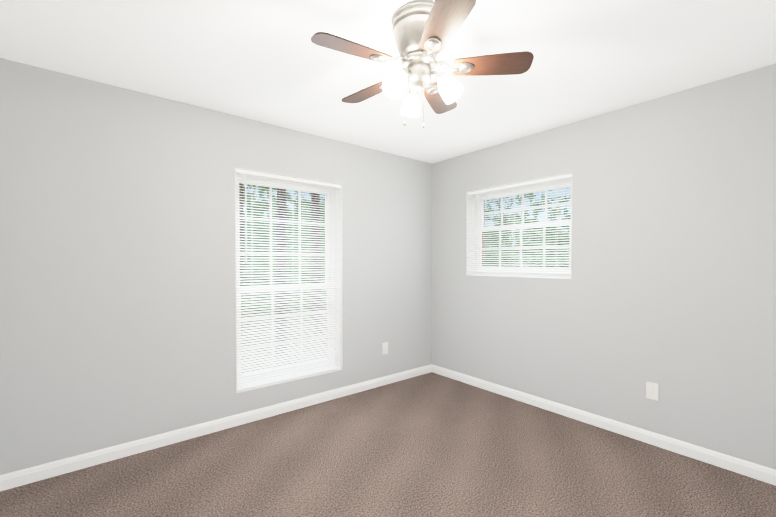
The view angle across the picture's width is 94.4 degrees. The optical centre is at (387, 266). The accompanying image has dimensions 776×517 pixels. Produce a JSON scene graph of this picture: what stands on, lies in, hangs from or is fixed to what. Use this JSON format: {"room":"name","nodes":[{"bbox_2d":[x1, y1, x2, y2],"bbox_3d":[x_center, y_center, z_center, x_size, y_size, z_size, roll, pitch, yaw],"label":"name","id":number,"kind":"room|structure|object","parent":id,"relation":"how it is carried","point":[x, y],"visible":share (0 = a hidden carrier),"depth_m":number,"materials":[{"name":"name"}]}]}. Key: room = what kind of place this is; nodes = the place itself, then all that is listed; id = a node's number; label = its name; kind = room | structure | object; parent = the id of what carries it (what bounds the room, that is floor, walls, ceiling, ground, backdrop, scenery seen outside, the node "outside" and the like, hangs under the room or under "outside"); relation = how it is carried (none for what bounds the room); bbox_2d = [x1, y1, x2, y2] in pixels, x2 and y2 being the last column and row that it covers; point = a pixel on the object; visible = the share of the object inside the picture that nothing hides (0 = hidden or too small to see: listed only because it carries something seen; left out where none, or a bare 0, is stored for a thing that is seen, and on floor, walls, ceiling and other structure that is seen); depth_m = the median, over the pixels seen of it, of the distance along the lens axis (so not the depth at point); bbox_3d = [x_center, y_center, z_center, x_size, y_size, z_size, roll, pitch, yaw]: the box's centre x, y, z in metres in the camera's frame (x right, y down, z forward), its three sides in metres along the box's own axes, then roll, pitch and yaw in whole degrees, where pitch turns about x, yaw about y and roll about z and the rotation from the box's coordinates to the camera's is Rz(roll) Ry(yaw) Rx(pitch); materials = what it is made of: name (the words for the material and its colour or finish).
{"room":"empty bedroom","nodes":[
{"label":"empty bedroom","id":0,"kind":"room"},
{"bbox_2d":[0,58,431,474],"bbox_3d":[-0.971,0.034,3.203,4.180,2.440,0.300,-1,1,-39],"label":"wall","id":1,"kind":"structure","parent":0,"point":[117,275],"depth_m":2.46,"materials":[{"name":"grey paint"}]},
{"bbox_2d":[0,364,431,490],"bbox_3d":[-0.872,1.212,3.096,3.580,0.086,0.013,-1,1,-39],"label":"baseboard","id":2,"kind":"structure","parent":1,"relation":"attached to","point":[97,457],"depth_m":2.58,"materials":[{"name":"white wood"}]},
{"bbox_2d":[235,167,341,392],"bbox_3d":[-0.879,0.109,3.210,0.978,1.778,0.195,-1,1,-39],"label":"window","id":3,"kind":"structure","parent":1,"relation":"in","point":[333,200],"depth_m":3.33,"materials":[{"name":"white plastic"}]},
{"bbox_2d":[236,169,340,390],"bbox_3d":[-0.826,0.109,3.144,0.958,1.761,0.044,-1,1,-39],"label":"window blind","id":4,"kind":"object","parent":3,"relation":"attached to","point":[288,377],"visible":0.88,"depth_m":3.11,"materials":[{"name":"white plastic"}]},
{"bbox_2d":[382,342,387,353],"bbox_3d":[-0.030,0.862,3.778,0.070,0.115,0.008,-1,1,-39],"label":"electrical outlet","id":5,"kind":"object","parent":1,"relation":"attached to","point":[384,348],"visible":1,"depth_m":3.77,"materials":[{"name":"white plastic"}]},
{"bbox_2d":[0,372,775,516],"bbox_3d":[0.210,1.323,1.763,4.180,0.100,4.050,-1,1,-39],"label":"floor","id":6,"kind":"structure","parent":0,"point":[431,444],"depth_m":2.21,"materials":[{"name":"carpet"}]},
{"bbox_2d":[0,0,775,162],"bbox_3d":[0.210,-1.217,1.730,4.180,0.100,4.050,-1,1,-39],"label":"ceiling","id":7,"kind":"structure","parent":0,"point":[268,61],"depth_m":2.00,"materials":[{"name":"white paint"}]},
{"bbox_2d":[311,0,533,127],"bbox_3d":[0.119,-0.899,1.706,0.988,0.535,0.985,-1,1,-39],"label":"ceiling fan","id":8,"kind":"object","parent":7,"relation":"hanging from","point":[423,32],"visible":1,"depth_m":1.62,"materials":[{"name":"brown wood"}]},
{"bbox_2d":[432,63,775,469],"bbox_3d":[1.812,0.038,2.851,0.300,2.440,3.750,-1,1,-39],"label":"wall","id":9,"kind":"structure","parent":0,"point":[669,287],"depth_m":2.56,"materials":[{"name":"grey paint"}]},
{"bbox_2d":[466,172,571,278],"bbox_3d":[1.252,-0.342,3.454,0.195,0.883,1.088,-1,1,-39],"label":"window","id":10,"kind":"structure","parent":9,"relation":"in","point":[482,213],"depth_m":3.55,"materials":[{"name":"white plastic"}]},
{"bbox_2d":[468,173,571,277],"bbox_3d":[1.191,-0.342,3.405,0.028,0.866,1.068,-1,1,-39],"label":"window blind","id":11,"kind":"object","parent":10,"relation":"attached to","point":[565,176],"visible":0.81,"depth_m":3.33,"materials":[{"name":"white plastic"}]},
{"bbox_2d":[432,365,775,485],"bbox_3d":[1.595,1.215,2.884,0.013,0.086,3.390,-1,1,-39],"label":"baseboard","id":12,"kind":"structure","parent":9,"relation":"attached to","point":[765,474],"depth_m":2.64,"materials":[{"name":"white wood"}]},
{"bbox_2d":[646,382,658,400],"bbox_3d":[1.872,0.884,2.544,0.008,0.115,0.070,-1,1,-39],"label":"electrical outlet","id":13,"kind":"object","parent":9,"relation":"attached to","point":[652,389],"visible":1,"depth_m":2.54,"materials":[{"name":"white plastic"}]},
{"label":"outside","id":14,"kind":"structure","parent":0,"visible":0},
{"bbox_2d":[241,309,325,372],"bbox_3d":[-0.587,1.705,3.085,28.000,0.001,22.000,-1,1,-39],"label":"ground","id":15,"kind":"structure","parent":14,"point":[275,341],"depth_m":8.05,"materials":[{"name":"white"}]},
{"bbox_2d":[239,183,242,335],"bbox_3d":[-3.386,-2.062,8.233,0.234,7.502,0.138,-1,1,-39],"label":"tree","id":16,"kind":"object","parent":15,"relation":"on","point":[241,194],"depth_m":8.21,"materials":[{"name":"green plant"}]},
{"bbox_2d":[276,188,286,357],"bbox_3d":[-1.959,-2.041,6.558,0.197,7.501,0.196,-1,1,-39],"label":"tree","id":17,"kind":"object","parent":15,"relation":"on","point":[281,206],"depth_m":6.52,"materials":[{"name":"green plant"}]},
{"bbox_2d":[311,193,314,319],"bbox_3d":[-2.197,-2.096,10.741,0.230,7.500,0.230,-1,1,-39],"label":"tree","id":18,"kind":"object","parent":15,"relation":"on","point":[312,208],"depth_m":10.68,"materials":[{"name":"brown plant"}]},
{"bbox_2d":[314,193,321,333],"bbox_3d":[-1.693,-2.067,8.576,0.214,7.501,0.172,-1,1,-39],"label":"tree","id":19,"kind":"object","parent":15,"relation":"on","point":[316,220],"depth_m":8.54,"materials":[{"name":"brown plant"}]},
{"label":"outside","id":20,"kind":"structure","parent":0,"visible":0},
{"bbox_2d":[242,184,325,314],"bbox_3d":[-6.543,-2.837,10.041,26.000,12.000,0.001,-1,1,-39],"label":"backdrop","id":21,"kind":"structure","parent":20,"point":[287,204],"depth_m":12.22,"materials":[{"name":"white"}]},
{"bbox_2d":[484,187,570,266],"bbox_3d":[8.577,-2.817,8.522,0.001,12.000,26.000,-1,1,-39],"label":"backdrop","id":22,"kind":"structure","parent":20,"point":[495,221],"depth_m":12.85,"materials":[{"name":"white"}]}
]}

